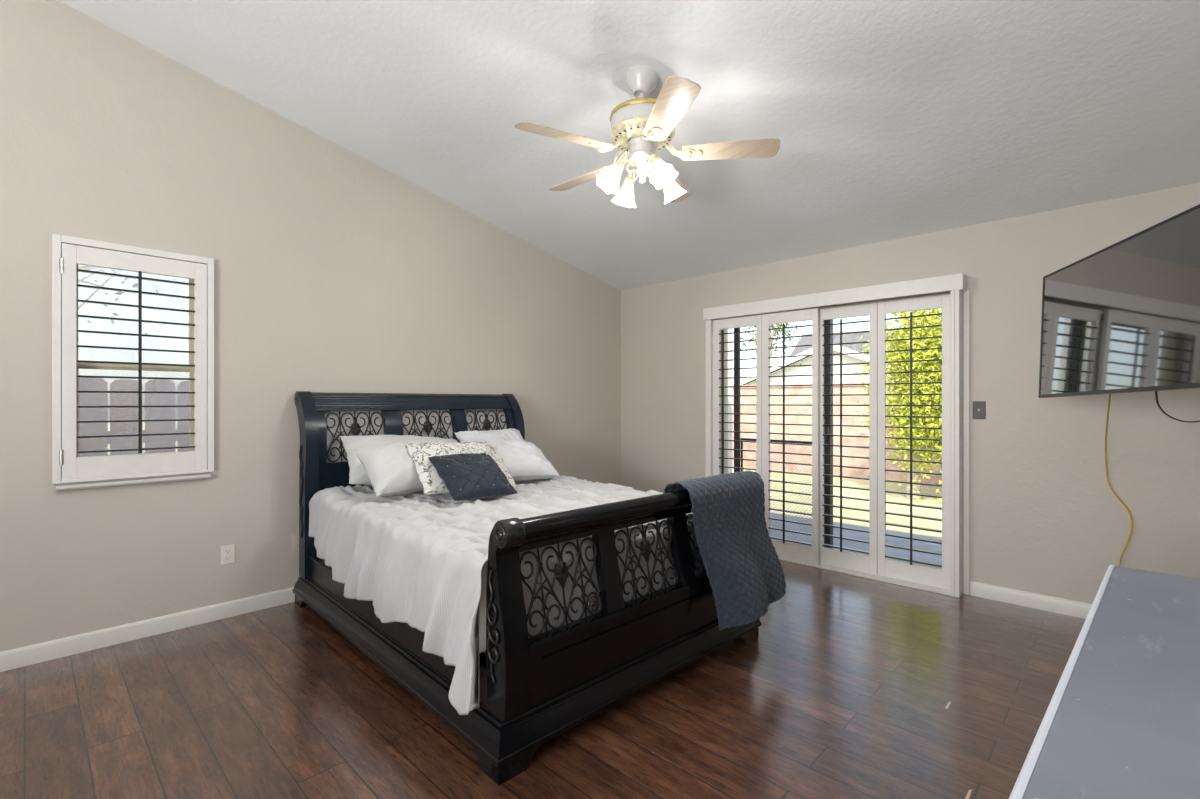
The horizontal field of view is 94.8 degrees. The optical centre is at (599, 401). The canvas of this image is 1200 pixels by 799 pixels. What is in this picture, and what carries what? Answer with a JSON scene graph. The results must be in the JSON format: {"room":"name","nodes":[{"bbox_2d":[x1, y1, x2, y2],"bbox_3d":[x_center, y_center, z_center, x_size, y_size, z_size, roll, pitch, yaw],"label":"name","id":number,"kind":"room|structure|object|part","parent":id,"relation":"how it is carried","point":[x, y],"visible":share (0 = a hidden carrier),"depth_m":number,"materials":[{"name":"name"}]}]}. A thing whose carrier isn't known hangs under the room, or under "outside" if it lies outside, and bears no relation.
{"room":"bedroom","nodes":[
{"label":"bedroom","id":0,"kind":"room"},
{"bbox_2d":[0,0,620,651],"bbox_3d":[-2.171,-0.652,3.488,0.120,3.899,7.020,0,0,44],"label":"wall","id":1,"kind":"structure","parent":0,"point":[335,271],"depth_m":3.34,"materials":[{"name":"beige paint"}]},
{"bbox_2d":[52,234,213,490],"bbox_3d":[-2.556,-0.196,3.054,0.167,1.293,0.677,0,0,44],"label":"window","id":2,"kind":"structure","parent":1,"relation":"in","point":[57,239],"depth_m":2.93,"materials":[{"name":"beige plastic"}]},
{"bbox_2d":[59,243,206,479],"bbox_3d":[-2.520,-0.203,3.013,0.617,1.197,0.083,0,0,-44],"label":"window shutter","id":3,"kind":"object","parent":2,"relation":"attached to","point":[73,467],"visible":1,"depth_m":2.98,"materials":[{"name":"paint"}]},
{"bbox_3d":[-2.494,-0.213,2.993,0.018,0.986,0.013,0,0,44],"label":"tilt rod","id":4,"kind":"part","parent":3,"relation":"part of","materials":[{"name":"wood"}]},
{"bbox_3d":[-2.515,0.438,3.011,0.047,0.026,0.647,0,0,44],"label":"sill","id":5,"kind":"part","parent":2,"relation":"part of","materials":[{"name":"white wood"}]},
{"bbox_3d":[-2.591,-0.464,3.087,0.032,0.578,0.520,0,0,44],"label":"sash","id":6,"kind":"part","parent":2,"relation":"part of","materials":[{"name":"beige plastic"}]},
{"bbox_3d":[-2.575,0.064,3.072,0.025,0.547,0.520,0,0,44],"label":"sash","id":7,"kind":"part","parent":2,"relation":"part of","materials":[{"name":"beige plastic"}]},
{"bbox_2d":[0,587,294,671],"bbox_3d":[-2.165,1.251,3.399,0.014,0.092,6.900,0,0,44],"label":"baseboard","id":8,"kind":"structure","parent":1,"relation":"attached to","point":[54,649],"depth_m":3.01,"materials":[{"name":"white wood"}]},
{"bbox_2d":[221,544,234,564],"bbox_3d":[-2.241,0.921,3.324,0.008,0.114,0.072,0,0,44],"label":"wall outlet","id":9,"kind":"object","parent":1,"relation":"attached to","point":[227,551],"visible":1,"depth_m":3.32,"materials":[{"name":"plastic"}]},
{"bbox_2d":[292,533,298,551],"bbox_3d":[-1.970,0.917,3.606,0.008,0.114,0.072,0,0,44],"label":"wall outlet","id":10,"kind":"object","parent":1,"relation":"attached to","point":[295,537],"visible":0.54,"depth_m":3.59,"materials":[{"name":"beige plastic"}]},
{"bbox_2d":[0,560,1085,798],"bbox_3d":[-0.601,1.357,1.881,4.613,0.121,7.120,0,0,44],"label":"floor","id":11,"kind":"structure","parent":0,"point":[849,686],"depth_m":2.24,"materials":[{"name":"brown wood"}]},
{"bbox_2d":[293,391,760,784],"bbox_3d":[-0.560,0.615,3.303,1.700,1.365,2.402,0,0,-44],"label":"sleigh bed","id":12,"kind":"object","parent":11,"relation":"on","point":[533,690],"visible":0.6,"depth_m":2.34,"materials":[{"name":"black paint"}]},
{"bbox_3d":[-1.876,0.520,3.530,0.078,1.174,0.245,0,0,-44],"label":"head post","id":13,"kind":"part","parent":12,"relation":"part of","materials":[{"name":"black paint"}]},
{"bbox_3d":[-1.273,0.752,4.045,1.504,0.710,0.061,0,0,-44],"label":"head panel","id":14,"kind":"part","parent":12,"relation":"part of","materials":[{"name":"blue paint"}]},
{"bbox_2d":[325,410,382,462],"bbox_3d":[-1.629,0.228,3.683,0.378,0.339,0.052,0,0,-44],"label":"grille","id":15,"kind":"object","parent":12,"relation":"attached to","point":[335,452],"depth_m":3.65,"materials":[{"name":"metal"}]},
{"bbox_3d":[-1.100,1.034,2.721,0.033,0.145,2.100,0,0,-44],"label":"rail","id":16,"kind":"part","parent":12,"relation":"part of","materials":[{"name":"black paint"}]},
{"bbox_3d":[-1.330,-0.001,4.104,1.504,0.120,0.166,0,0,-44],"label":"reeded rail","id":17,"kind":"part","parent":12,"relation":"part of","materials":[{"name":"black paint"}]},
{"bbox_3d":[-1.298,0.230,4.079,1.430,0.355,0.072,0,0,-44],"label":"backing panel","id":18,"kind":"part","parent":12,"relation":"part of","materials":[{"name":"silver metal"}]},
{"bbox_2d":[401,410,451,438],"bbox_3d":[-1.257,0.228,4.040,0.397,0.339,0.052,0,0,-44],"label":"grille","id":19,"kind":"object","parent":12,"relation":"attached to","point":[439,425],"depth_m":4.05,"materials":[{"name":"metal"}]},
{"bbox_2d":[466,409,506,430],"bbox_3d":[-0.895,0.228,4.388,0.383,0.339,0.052,0,0,-44],"label":"grille","id":20,"kind":"object","parent":12,"relation":"attached to","point":[490,421],"depth_m":4.40,"materials":[{"name":"metal"}]},
{"bbox_3d":[-0.337,0.764,1.962,0.075,0.686,0.132,0,0,-44],"label":"foot post","id":21,"kind":"part","parent":12,"relation":"part of","materials":[{"name":"black paint"}]},
{"bbox_3d":[-0.735,0.520,4.626,0.078,1.174,0.245,0,0,-44],"label":"head post","id":22,"kind":"part","parent":12,"relation":"part of","materials":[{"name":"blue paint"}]},
{"bbox_3d":[-0.548,1.166,3.289,1.700,0.130,2.365,0,0,-44],"label":"moulding","id":23,"kind":"part","parent":12,"relation":"part of","materials":[{"name":"black paint"}]},
{"bbox_2d":[520,537,602,637],"bbox_3d":[-0.145,0.709,2.148,0.392,0.321,0.067,0,0,-44],"label":"grille","id":24,"kind":"object","parent":12,"relation":"attached to","point":[561,572],"depth_m":2.14,"materials":[{"name":"metal"}]},
{"bbox_3d":[0.200,0.523,2.510,1.400,0.052,0.051,0,0,-44],"label":"rail","id":25,"kind":"part","parent":12,"relation":"part of","materials":[{"name":"black paint"}]},
{"bbox_3d":[0.223,0.465,2.486,1.580,0.085,0.111,0,0,-44],"label":"roll rail","id":26,"kind":"part","parent":12,"relation":"part of","materials":[{"name":"black paint"}]},
{"bbox_3d":[0.237,0.895,2.472,1.400,0.053,0.050,0,0,-44],"label":"rail","id":27,"kind":"part","parent":12,"relation":"part of","materials":[{"name":"black paint"}]},
{"bbox_3d":[0.232,1.013,2.477,1.400,0.188,0.046,0,0,-44],"label":"panel","id":28,"kind":"part","parent":12,"relation":"part of","materials":[{"name":"black paint"}]},
{"bbox_2d":[615,520,677,603],"bbox_3d":[0.212,0.709,2.491,0.392,0.321,0.067,0,0,-44],"label":"grille","id":29,"kind":"object","parent":12,"relation":"attached to","point":[645,547],"depth_m":2.48,"materials":[{"name":"metal"}]},
{"bbox_2d":[686,514,705,577],"bbox_3d":[0.572,0.709,2.837,0.392,0.321,0.067,0,0,-44],"label":"grille","id":30,"kind":"object","parent":12,"relation":"attached to","point":[688,533],"depth_m":2.72,"materials":[{"name":"metal"}]},
{"bbox_2d":[663,470,785,630],"bbox_3d":[0.669,0.737,2.827,0.750,0.717,0.316,0,0,-44],"label":"quilted throw","id":31,"kind":"object","parent":12,"relation":"on","point":[744,570],"visible":0.97,"depth_m":2.72,"materials":[{"name":"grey fabric"}]},
{"bbox_2d":[1009,565,1199,798],"bbox_3d":[0.996,0.875,0.813,0.541,0.845,1.620,0,0,44],"label":"dresser","id":32,"kind":"object","parent":11,"relation":"on","point":[1121,720],"visible":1,"depth_m":0.83,"materials":[{"name":"grey metal"}]},
{"bbox_3d":[0.831,0.467,0.971,0.084,0.030,1.620,0,0,44],"label":"edge moulding","id":33,"kind":"part","parent":32,"relation":"part of","materials":[{"name":"white wood"}]},
{"bbox_2d":[58,0,1199,290],"bbox_3d":[-1.217,-2.353,-0.203,7.373,2.424,11.220,0,0,44],"label":"ceiling","id":34,"kind":"structure","parent":0,"point":[890,119],"depth_m":2.88,"materials":[{"name":"white paint"}]},
{"bbox_2d":[514,65,779,207],"bbox_3d":[0.176,-1.335,2.812,1.232,0.631,1.286,0,0,44],"label":"ceiling fan","id":35,"kind":"object","parent":34,"relation":"hanging from","point":[641,125],"visible":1,"depth_m":2.69,"materials":[{"name":"white wood"}]},
{"bbox_3d":[-0.166,-1.238,2.572,0.473,0.038,0.141,0,0,-28],"label":"fan blade","id":36,"kind":"part","parent":35,"relation":"part of","materials":[{"name":"brown wood"}]},
{"bbox_3d":[-0.099,-1.238,3.074,0.473,0.038,0.141,0,0,44],"label":"fan blade","id":37,"kind":"part","parent":35,"relation":"part of","materials":[{"name":"brown wood"}]},
{"bbox_3d":[0.043,-1.089,2.696,0.134,0.140,0.130,0,0,44],"label":"lamp shade","id":38,"kind":"part","parent":35,"relation":"part of","materials":[{"name":"white glass"}]},
{"bbox_3d":[0.134,-1.089,2.948,0.130,0.140,0.134,0,0,44],"label":"lamp shade","id":39,"kind":"part","parent":35,"relation":"part of","materials":[{"name":"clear glass"}]},
{"bbox_3d":[0.121,-1.166,2.741,0.142,0.085,0.055,0,0,-36],"label":"lamp arm","id":40,"kind":"part","parent":35,"relation":"part of","materials":[{"name":"beige metal"}]},
{"bbox_3d":[0.178,-1.166,2.869,0.055,0.085,0.142,0,0,-36],"label":"lamp arm","id":41,"kind":"part","parent":35,"relation":"part of","materials":[{"name":"beige metal"}]},
{"bbox_3d":[0.265,-1.166,2.692,0.055,0.085,0.142,0,0,-16],"label":"lamp arm","id":42,"kind":"part","parent":35,"relation":"part of","materials":[{"name":"beige metal"}]},
{"bbox_3d":[0.287,-1.109,2.625,0.053,0.071,0.048,0,0,26],"label":"bulb","id":43,"kind":"part","parent":35,"relation":"part of","materials":[{"name":"white glass"}]},
{"bbox_3d":[0.294,-1.089,2.606,0.130,0.140,0.134,0,0,44],"label":"lamp shade","id":44,"kind":"part","parent":35,"relation":"part of","materials":[{"name":"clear glass"}]},
{"bbox_3d":[0.401,-1.238,3.166,0.141,0.038,0.473,0,0,26],"label":"fan blade","id":45,"kind":"part","parent":35,"relation":"part of","materials":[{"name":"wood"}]},
{"bbox_3d":[0.291,-1.238,2.352,0.141,0.038,0.473,0,0,-10],"label":"fan blade","id":46,"kind":"part","parent":35,"relation":"part of","materials":[{"name":"brown wood"}]},
{"bbox_3d":[0.385,-1.089,2.857,0.134,0.140,0.130,0,0,44],"label":"lamp shade","id":47,"kind":"part","parent":35,"relation":"part of","materials":[{"name":"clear glass"}]},
{"bbox_3d":[0.642,-1.238,2.719,0.473,0.038,0.141,0,0,8],"label":"fan blade","id":48,"kind":"part","parent":35,"relation":"part of","materials":[{"name":"brown wood"}]},
{"bbox_2d":[621,183,1199,603],"bbox_3d":[1.839,0.047,4.419,4.373,2.500,0.120,0,0,44],"label":"wall","id":49,"kind":"structure","parent":0,"point":[1046,518],"depth_m":3.54,"materials":[{"name":"beige paint"}]},
{"bbox_2d":[705,319,715,476],"bbox_3d":[1.018,0.272,5.045,0.055,2.050,0.115,0,0,44],"label":"trim","id":50,"kind":"structure","parent":49,"relation":"attached to","point":[708,323],"depth_m":5.01,"materials":[{"name":"white wood"}]},
{"bbox_2d":[713,315,761,478],"bbox_3d":[1.197,0.276,4.824,0.469,2.017,0.075,0,0,44],"label":"plantation shutter","id":51,"kind":"object","parent":49,"relation":"attached to","point":[749,321],"visible":0.72,"depth_m":4.85,"materials":[{"name":"paint"}]},
{"bbox_3d":[1.091,0.259,4.887,0.013,1.786,0.018,0,0,44],"label":"tilt rod","id":52,"kind":"part","parent":51,"relation":"part of","materials":[{"name":"wood"}]},
{"bbox_2d":[762,308,818,564],"bbox_3d":[1.539,0.276,4.495,0.475,2.017,0.075,0,0,44],"label":"plantation shutter","id":53,"kind":"object","parent":49,"relation":"attached to","point":[786,550],"visible":0.94,"depth_m":4.47,"materials":[{"name":"paint"}]},
{"bbox_3d":[1.498,0.259,4.495,0.013,1.786,0.018,0,0,44],"label":"tilt rod","id":54,"kind":"part","parent":53,"relation":"part of","materials":[{"name":"wood"}]},
{"bbox_2d":[703,273,966,319],"bbox_3d":[1.707,-0.792,4.369,2.005,0.105,0.135,0,0,44],"label":"valance","id":55,"kind":"object","parent":49,"relation":"attached to","point":[945,283],"visible":0.94,"depth_m":4.14,"materials":[{"name":"white wood"}]},
{"bbox_2d":[721,293,949,547],"bbox_3d":[1.807,0.272,4.463,1.860,2.050,0.140,0,0,44],"label":"door","id":56,"kind":"structure","parent":49,"relation":"in","point":[827,329],"depth_m":4.70,"materials":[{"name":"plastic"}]},
{"bbox_3d":[1.573,0.799,4.771,0.785,0.935,0.020,0,0,44],"label":"guard rail","id":57,"kind":"part","parent":56,"relation":"part of","materials":[{"name":"metal"}]},
{"bbox_3d":[1.552,0.272,4.750,0.885,2.006,0.030,0,0,44],"label":"fixed panel frame","id":58,"kind":"part","parent":56,"relation":"part of","materials":[{"name":"brown metal"}]},
{"bbox_3d":[1.793,0.252,4.409,0.065,0.230,0.042,0,0,44],"label":"handle","id":59,"kind":"part","parent":56,"relation":"part of","materials":[{"name":"brown metal"}]},
{"bbox_3d":[2.130,0.272,4.137,0.898,2.006,0.033,0,0,44],"label":"sliding panel frame","id":60,"kind":"part","parent":56,"relation":"part of","materials":[{"name":"brown metal"}]},
{"bbox_2d":[819,303,877,574],"bbox_3d":[1.894,0.276,4.240,0.443,2.017,0.075,0,0,44],"label":"plantation shutter","id":61,"kind":"object","parent":49,"relation":"attached to","point":[840,558],"visible":0.98,"depth_m":4.20,"materials":[{"name":"paint"}]},
{"bbox_3d":[1.853,0.259,4.240,0.013,1.786,0.018,0,0,44],"label":"tilt rod","id":62,"kind":"part","parent":61,"relation":"part of","materials":[{"name":"white wood"}]},
{"bbox_2d":[778,557,949,595],"bbox_3d":[1.705,1.291,4.373,1.867,0.012,0.108,0,0,44],"label":"trim","id":63,"kind":"structure","parent":49,"relation":"attached to","point":[822,566],"depth_m":4.03,"materials":[{"name":"white wood"}]},
{"bbox_2d":[878,294,949,589],"bbox_3d":[2.228,0.276,3.920,0.477,2.017,0.075,0,0,44],"label":"plantation shutter","id":64,"kind":"object","parent":49,"relation":"attached to","point":[909,571],"visible":0.98,"depth_m":3.90,"materials":[{"name":"paint"}]},
{"bbox_3d":[2.202,0.259,3.904,0.013,1.786,0.018,0,0,44],"label":"tilt rod","id":65,"kind":"part","parent":64,"relation":"part of","materials":[{"name":"wood"}]},
{"bbox_2d":[950,290,962,597],"bbox_3d":[2.397,0.272,3.708,0.052,2.050,0.131,0,0,44],"label":"trim","id":66,"kind":"structure","parent":49,"relation":"attached to","point":[956,296],"depth_m":3.67,"materials":[{"name":"white wood"}]},
{"bbox_2d":[963,289,969,594],"bbox_3d":[2.469,0.272,3.718,0.037,2.050,0.018,0,0,44],"label":"trim","id":67,"kind":"structure","parent":49,"relation":"attached to","point":[966,295],"depth_m":3.71,"materials":[{"name":"white wood"}]},
{"bbox_2d":[973,401,985,418],"bbox_3d":[2.519,0.057,3.669,0.072,0.118,0.018,0,0,44],"label":"light switch","id":68,"kind":"object","parent":49,"relation":"attached to","point":[979,407],"visible":1,"depth_m":3.67,"materials":[{"name":"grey metal"}]},
{"bbox_2d":[970,581,1091,618],"bbox_3d":[2.927,1.251,3.280,1.226,0.092,0.014,0,0,44],"label":"baseboard","id":69,"kind":"structure","parent":49,"relation":"attached to","point":[1018,597],"depth_m":3.47,"materials":[{"name":"white wood"}]},
{"bbox_2d":[1105,394,1132,565],"bbox_3d":[2.731,0.615,2.912,0.118,1.390,0.797,0,0,44],"label":"cable","id":70,"kind":"object","parent":49,"relation":"attached to","point":[1109,400],"visible":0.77,"depth_m":3.17,"materials":[{"name":"yellow plastic"}]},
{"bbox_3d":[1.068,-0.653,0.375,0.120,3.899,7.020,0,0,44],"label":"wall","id":71,"kind":"structure","parent":0,"visible":0},
{"bbox_2d":[1038,204,1199,397],"bbox_3d":[2.456,-0.350,2.261,0.644,0.662,1.127,0,0,14],"label":"television","id":72,"kind":"object","parent":71,"relation":"attached to","point":[1124,316],"visible":1,"depth_m":2.23,"materials":[{"name":"black plastic"}]},
{"bbox_2d":[1155,391,1199,422],"bbox_3d":[2.749,0.017,2.587,1.270,0.171,0.041,0,0,-34],"label":"power cord","id":73,"kind":"object","parent":72,"relation":"attached to","point":[1156,393],"visible":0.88,"depth_m":2.44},
{"label":"outside","id":74,"kind":"structure","parent":0,"visible":0},
{"bbox_2d":[108,418,941,537],"bbox_3d":[13.860,1.572,14.419,120.000,0.250,120.000,0,0,44],"label":"lawn","id":75,"kind":"structure","parent":74,"point":[850,482],"depth_m":7.92,"materials":[{"name":"green plant"}]},
{"bbox_2d":[78,266,176,334],"bbox_3d":[-7.479,-1.320,7.106,5.958,5.684,6.300,0,0,44],"label":"bare tree","id":76,"kind":"object","parent":75,"relation":"on","point":[81,304],"visible":0.09,"depth_m":7.46,"materials":[{"name":"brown plant"}]},
{"bbox_2d":[79,378,188,456],"bbox_3d":[-3.513,0.714,3.828,0.070,1.767,3.250,0,0,44],"label":"picket fence","id":77,"kind":"object","parent":75,"relation":"on","point":[85,384],"visible":0.19,"depth_m":3.94,"materials":[{"name":"grey wood"}]},
{"bbox_2d":[740,322,811,368],"bbox_3d":[4.386,-0.856,14.738,2.322,4.755,2.116,0,0,44],"label":"sparse tree","id":78,"kind":"object","parent":75,"relation":"on","point":[772,335],"visible":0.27,"depth_m":14.64,"materials":[{"name":"green plant"}]},
{"bbox_2d":[732,330,912,384],"bbox_3d":[11.851,-0.883,23.807,15.700,4.600,9.540,0,0,32],"label":"house","id":79,"kind":"structure","parent":75,"relation":"on","point":[846,338],"depth_m":21.35,"materials":[{"name":"grey"}]},
{"bbox_2d":[732,382,941,484],"bbox_3d":[7.152,0.577,8.522,13.500,1.880,0.260,0,0,44],"label":"fence","id":80,"kind":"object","parent":75,"relation":"on","point":[846,389],"depth_m":11.16,"materials":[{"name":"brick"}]},
{"bbox_2d":[836,308,941,500],"bbox_3d":[5.019,-0.398,7.948,2.090,3.842,2.876,0,0,-33],"label":"leafy tree","id":81,"kind":"object","parent":75,"relation":"on","point":[930,320],"visible":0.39,"depth_m":7.90,"materials":[{"name":"green plant"}]},
{"bbox_2d":[886,308,941,340],"bbox_3d":[6.325,-0.669,11.054,1.901,4.379,1.637,0,0,44],"label":"sparse tree","id":82,"kind":"object","parent":75,"relation":"on","point":[941,308],"visible":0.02,"depth_m":11.28,"materials":[{"name":"green plant"}]},
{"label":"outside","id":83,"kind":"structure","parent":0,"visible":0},
{"bbox_2d":[770,512,941,567],"bbox_3d":[2.779,1.507,5.055,15.000,0.180,2.060,0,0,44],"label":"patio","id":84,"kind":"structure","parent":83,"point":[921,545],"depth_m":5.63,"materials":[{"name":"concrete"}]},
{"bbox_2d":[728,329,731,473],"bbox_3d":[1.383,0.207,6.383,0.148,2.420,0.320,0,0,44],"label":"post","id":85,"kind":"object","parent":84,"relation":"on","point":[729,330],"visible":0.02,"depth_m":6.40,"materials":[{"name":"white wood"}]},
{"bbox_3d":[-0.525,0.788,3.266,1.530,0.362,1.950,0,0,-44],"label":"mattress","id":86,"kind":"object","parent":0,"visible":0},
{"bbox_2d":[309,475,705,714],"bbox_3d":[-0.507,0.809,3.235,1.798,0.603,1.963,0,0,-44],"label":"bedspread","id":87,"kind":"object","parent":86,"relation":"on","point":[421,559],"visible":0.52,"depth_m":2.47,"materials":[{"name":"white fabric"}]},
{"bbox_2d":[355,441,433,495],"bbox_3d":[-1.151,0.392,3.312,0.539,0.298,0.316,0,0,-44],"label":"pillow","id":88,"kind":"object","parent":87,"relation":"on","point":[390,469],"visible":0.55,"depth_m":3.15,"materials":[{"name":"white fabric"}]},
{"bbox_2d":[339,435,457,484],"bbox_3d":[-1.263,0.387,3.646,0.821,0.341,0.346,0,0,-38],"label":"pillow","id":89,"kind":"object","parent":87,"relation":"on","point":[357,475],"visible":0.38,"depth_m":3.49,"materials":[{"name":"white fabric"}]},
{"bbox_2d":[405,442,517,493],"bbox_3d":[-0.834,0.392,3.356,0.612,0.298,0.321,0,0,-41],"label":"pillow","id":90,"kind":"object","parent":87,"relation":"on","point":[432,483],"visible":0.48,"depth_m":3.26,"materials":[{"name":"white fabric"}]},
{"bbox_2d":[428,453,516,500],"bbox_3d":[-0.733,0.424,3.178,0.412,0.240,0.337,0,0,-44],"label":"throw pillow","id":91,"kind":"object","parent":87,"relation":"on","point":[469,476],"visible":1,"depth_m":3.10,"materials":[{"name":"fabric"}]},
{"bbox_2d":[455,428,525,441],"bbox_3d":[-0.765,0.379,4.187,0.583,0.336,0.351,0,0,-44],"label":"pillow","id":92,"kind":"object","parent":87,"relation":"on","point":[510,434],"visible":0.34,"depth_m":4.14,"materials":[{"name":"white fabric"}]},
{"bbox_2d":[480,440,558,480],"bbox_3d":[-0.630,0.404,3.812,0.626,0.277,0.362,0,0,-38],"label":"pillow","id":93,"kind":"object","parent":87,"relation":"on","point":[523,460],"visible":0.69,"depth_m":3.76,"materials":[{"name":"white fabric"}]}
]}

